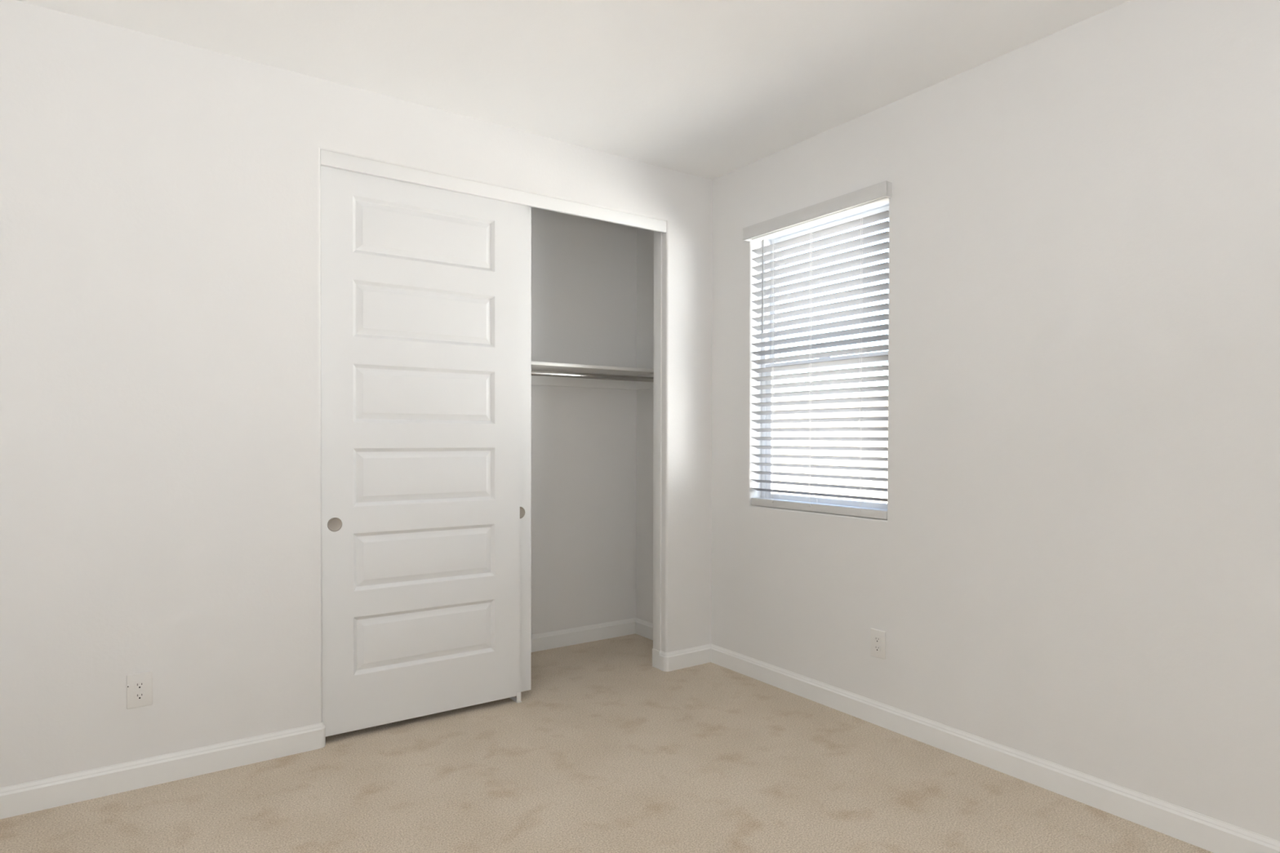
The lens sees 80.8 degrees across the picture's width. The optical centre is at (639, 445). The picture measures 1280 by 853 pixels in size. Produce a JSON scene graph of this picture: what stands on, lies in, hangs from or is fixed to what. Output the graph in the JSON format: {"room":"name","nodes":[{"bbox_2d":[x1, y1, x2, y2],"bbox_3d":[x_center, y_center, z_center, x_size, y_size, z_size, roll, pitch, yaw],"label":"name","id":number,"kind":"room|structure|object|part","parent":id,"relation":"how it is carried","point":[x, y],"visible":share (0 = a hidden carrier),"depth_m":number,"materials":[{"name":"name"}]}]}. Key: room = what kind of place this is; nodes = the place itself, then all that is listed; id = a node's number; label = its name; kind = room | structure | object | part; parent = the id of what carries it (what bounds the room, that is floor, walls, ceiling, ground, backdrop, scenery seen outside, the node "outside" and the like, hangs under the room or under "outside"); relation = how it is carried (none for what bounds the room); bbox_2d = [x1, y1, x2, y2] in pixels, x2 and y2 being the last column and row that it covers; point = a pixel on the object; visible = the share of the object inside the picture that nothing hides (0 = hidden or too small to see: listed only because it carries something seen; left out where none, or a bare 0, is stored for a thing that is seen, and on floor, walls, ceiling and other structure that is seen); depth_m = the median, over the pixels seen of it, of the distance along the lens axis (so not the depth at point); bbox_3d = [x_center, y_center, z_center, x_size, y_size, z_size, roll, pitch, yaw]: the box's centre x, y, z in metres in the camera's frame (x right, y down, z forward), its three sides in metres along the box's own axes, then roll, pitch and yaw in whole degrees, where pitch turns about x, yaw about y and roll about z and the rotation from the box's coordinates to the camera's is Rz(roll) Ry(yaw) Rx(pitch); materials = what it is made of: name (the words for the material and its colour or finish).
{"room":"empty bedroom","nodes":[
{"label":"empty bedroom","id":0,"kind":"room"},
{"bbox_2d":[0,0,712,787],"bbox_3d":[-1.161,-0.130,3.255,3.750,2.740,0.113,0,1,-35],"label":"wall","id":1,"kind":"structure","parent":0,"point":[161,456],"depth_m":2.81,"materials":[{"name":"white paint"}]},
{"bbox_2d":[126,671,152,709],"bbox_3d":[-1.820,0.889,2.734,0.080,0.123,0.008,0,1,-35],"label":"wall outlet","id":2,"kind":"object","parent":1,"relation":"attached to","point":[139,686],"visible":1,"depth_m":2.73,"materials":[{"name":"white plastic"}]},
{"bbox_2d":[133,691,145,700],"bbox_3d":[-1.818,0.909,2.732,0.034,0.028,0.002,0,1,-35],"label":"receptacle","id":3,"kind":"object","parent":2,"relation":"attached to","point":[138,695],"depth_m":2.73,"materials":[{"name":"white plastic"}]},
{"bbox_2d":[133,680,145,689],"bbox_3d":[-1.818,0.870,2.732,0.034,0.028,0.002,0,1,-35],"label":"receptacle","id":4,"kind":"object","parent":2,"relation":"attached to","point":[138,685],"depth_m":2.73,"materials":[{"name":"white plastic"}]},
{"bbox_2d":[0,720,325,819],"bbox_3d":[-1.988,1.194,2.636,1.674,0.101,0.044,0,1,-35],"label":"baseboard","id":5,"kind":"structure","parent":1,"relation":"attached to","point":[23,798],"depth_m":2.76,"materials":[{"name":"white paint"}]},
{"bbox_2d":[320,165,519,737],"bbox_3d":[-0.958,0.007,3.381,0.900,2.405,0.037,0,1,-35],"label":"door","id":6,"kind":"structure","parent":1,"relation":"in","point":[420,284],"depth_m":3.34,"materials":[{"name":"white paint"}]},
{"bbox_3d":[-1.275,0.329,3.142,0.059,0.059,0.002,0,1,-35],"label":"finger pull","id":7,"kind":"part","parent":6,"relation":"part of","materials":[{"name":"silver metal"}]},
{"bbox_2d":[320,149,666,232],"bbox_3d":[-0.587,-1.188,3.592,1.770,0.060,0.018,0,1,-35],"label":"trim","id":8,"kind":"structure","parent":1,"relation":"attached to","point":[327,158],"depth_m":3.48,"materials":[{"name":"white paint"}]},
{"bbox_2d":[520,204,531,692],"bbox_3d":[-0.915,0.006,3.461,0.900,2.405,0.037,0,1,-35],"label":"door","id":9,"kind":"structure","parent":1,"relation":"in","point":[525,211],"depth_m":3.69,"materials":[{"name":"white paint"}]},
{"bbox_3d":[-0.588,0.327,3.672,0.059,0.059,0.002,0,1,-35],"label":"finger pull","id":10,"kind":"part","parent":9,"relation":"part of","materials":[{"name":"silver metal"}]},
{"bbox_2d":[653,231,662,651],"bbox_3d":[0.097,0.005,4.162,0.008,2.455,0.068,0,1,-35],"label":"trim","id":11,"kind":"structure","parent":1,"relation":"attached to","point":[657,393],"depth_m":4.16,"materials":[{"name":"white paint"}]},
{"bbox_2d":[652,644,711,671],"bbox_3d":[0.241,1.181,4.241,0.334,0.101,0.126,0,1,-35],"label":"baseboard","id":12,"kind":"structure","parent":1,"relation":"attached to","point":[693,656],"depth_m":4.17,"materials":[{"name":"white paint"}]},
{"bbox_2d":[17,0,1130,179],"bbox_3d":[-0.158,-1.553,1.861,4.015,0.140,5.006,0,1,-35],"label":"ceiling","id":13,"kind":"structure","parent":0,"point":[708,89],"depth_m":2.85,"materials":[{"name":"white paint"}]},
{"bbox_2d":[531,207,636,635],"bbox_3d":[-1.061,-0.141,4.239,2.460,2.740,0.100,0,1,-35],"label":"wall","id":14,"kind":"structure","parent":0,"point":[584,269],"depth_m":4.67,"materials":[{"name":"white paint"}]},
{"bbox_2d":[531,617,635,652],"bbox_3d":[-0.990,1.179,4.235,2.360,0.101,0.014,0,1,-35],"label":"baseboard","id":15,"kind":"structure","parent":14,"relation":"attached to","point":[563,637],"depth_m":4.67,"materials":[{"name":"white paint"}]},
{"bbox_2d":[531,369,636,390],"bbox_3d":[-0.986,-0.404,4.216,2.360,0.089,0.018,0,1,-35],"label":"trim","id":16,"kind":"structure","parent":14,"relation":"attached to","point":[535,380],"depth_m":4.64,"materials":[{"name":"white paint"}]},
{"bbox_2d":[531,360,653,375],"bbox_3d":[-0.904,-0.456,4.098,2.360,0.018,0.304,0,1,-35],"label":"closet shelf","id":17,"kind":"object","parent":16,"relation":"on","point":[541,366],"visible":0.24,"depth_m":4.43,"materials":[{"name":"white wood"}]},
{"bbox_2d":[0,633,1213,852],"bbox_3d":[-0.163,1.317,1.892,4.015,0.120,5.006,0,1,-35],"label":"floor","id":18,"kind":"structure","parent":0,"point":[607,750],"depth_m":2.72,"materials":[{"name":"beige carpet"}]},
{"bbox_2d":[510,692,521,702],"bbox_3d":[-0.608,1.212,3.660,0.025,0.048,0.098,0,1,-35],"label":"floor guide","id":19,"kind":"object","parent":18,"relation":"on","point":[517,700],"visible":0.76,"depth_m":3.62,"materials":[{"name":"white plastic"}]},
{"bbox_2d":[635,0,1279,841],"bbox_3d":[1.419,-0.122,2.978,0.165,2.740,4.806,0,1,-35],"label":"wall","id":20,"kind":"structure","parent":0,"point":[1073,563],"depth_m":2.71,"materials":[{"name":"white paint"}]},
{"bbox_2d":[531,369,653,382],"bbox_3d":[-0.840,-0.404,4.007,2.323,0.052,0.052,0,1,-35],"label":"closet rod","id":21,"kind":"object","parent":20,"relation":"attached to","point":[538,373],"visible":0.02,"depth_m":4.38,"materials":[{"name":"silver metal"}]},
{"bbox_2d":[635,617,653,639],"bbox_3d":[0.152,1.177,4.648,0.014,0.101,0.643,0,1,-35],"label":"baseboard","id":22,"kind":"structure","parent":20,"relation":"attached to","point":[644,628],"depth_m":4.82,"materials":[{"name":"white paint"}]},
{"bbox_2d":[635,373,653,389],"bbox_3d":[0.061,-0.408,4.761,0.018,0.089,0.286,0,1,-35],"label":"trim","id":23,"kind":"structure","parent":20,"relation":"attached to","point":[639,384],"depth_m":4.79,"materials":[{"name":"white paint"}]},
{"bbox_2d":[761,202,888,509],"bbox_3d":[0.939,-0.405,3.735,0.072,1.458,0.875,0,1,-35],"label":"window","id":24,"kind":"structure","parent":20,"relation":"in","point":[885,206],"depth_m":3.93,"materials":[{"name":"white plastic"}]},
{"bbox_2d":[742,180,892,519],"bbox_3d":[0.846,-0.416,3.666,0.104,1.476,0.906,0,1,-35],"label":"window blind","id":25,"kind":"object","parent":24,"relation":"attached to","point":[879,193],"visible":0.91,"depth_m":3.63,"materials":[{"name":"white plastic"}]},
{"bbox_3d":[0.708,-0.396,3.904,0.056,1.375,0.009,0,1,-35],"label":"ladder cord","id":26,"kind":"part","parent":25,"relation":"part of","materials":[{"name":"white fabric"}]},
{"bbox_3d":[0.855,-0.394,3.693,0.056,1.375,0.009,0,1,-35],"label":"ladder cord","id":27,"kind":"part","parent":25,"relation":"part of","materials":[{"name":"white fabric"}]},
{"bbox_3d":[0.862,0.302,3.690,0.050,0.040,0.863,0,1,-35],"label":"rail","id":28,"kind":"part","parent":25,"relation":"part of","materials":[{"name":"white plastic"}]},
{"bbox_3d":[1.030,-0.391,3.443,0.056,1.375,0.009,0,1,-35],"label":"ladder cord","id":29,"kind":"part","parent":25,"relation":"part of","materials":[{"name":"white fabric"}]},
{"bbox_3d":[0.925,-0.069,3.730,0.024,0.734,0.823,0,1,-35],"label":"sash","id":30,"kind":"part","parent":24,"relation":"part of","materials":[{"name":"white plastic"}]},
{"bbox_3d":[0.951,-0.746,3.740,0.024,0.724,0.823,0,1,-35],"label":"sash","id":31,"kind":"part","parent":24,"relation":"part of","materials":[{"name":"white plastic"}]},
{"bbox_2d":[870,628,885,659],"bbox_3d":[1.060,0.882,3.350,0.008,0.123,0.079,0,1,-35],"label":"wall outlet","id":32,"kind":"object","parent":20,"relation":"attached to","point":[877,637],"visible":1,"depth_m":3.34,"materials":[{"name":"white plastic"}]},
{"bbox_2d":[874,644,880,652],"bbox_3d":[1.057,0.901,3.348,0.002,0.028,0.034,0,1,-35],"label":"receptacle","id":33,"kind":"object","parent":32,"relation":"attached to","point":[877,647],"depth_m":3.35,"materials":[{"name":"white plastic"}]},
{"bbox_2d":[874,635,880,643],"bbox_3d":[1.057,0.862,3.348,0.002,0.028,0.034,0,1,-35],"label":"receptacle","id":34,"kind":"object","parent":32,"relation":"attached to","point":[877,638],"depth_m":3.35,"materials":[{"name":"white plastic"}]},
{"bbox_2d":[711,644,1279,852],"bbox_3d":[1.559,1.201,2.631,0.014,0.101,4.050,0,1,-35],"label":"baseboard","id":35,"kind":"structure","parent":20,"relation":"attached to","point":[1213,835],"depth_m":2.79,"materials":[{"name":"white paint"}]},
{"label":"outside","id":36,"kind":"structure","parent":0,"visible":0},
{"bbox_3d":[4.736,1.495,6.101,8.835,0.150,18.000,0,1,-35],"label":"ground","id":37,"kind":"structure","parent":36,"visible":0},
{"bbox_2d":[773,393,888,503],"bbox_3d":[3.666,0.476,5.341,0.190,1.900,18.000,0,1,-35],"label":"window pane","id":38,"kind":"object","parent":37,"relation":"on","point":[880,484],"depth_m":7.63,"materials":[{"name":"clear glass"}]}
]}

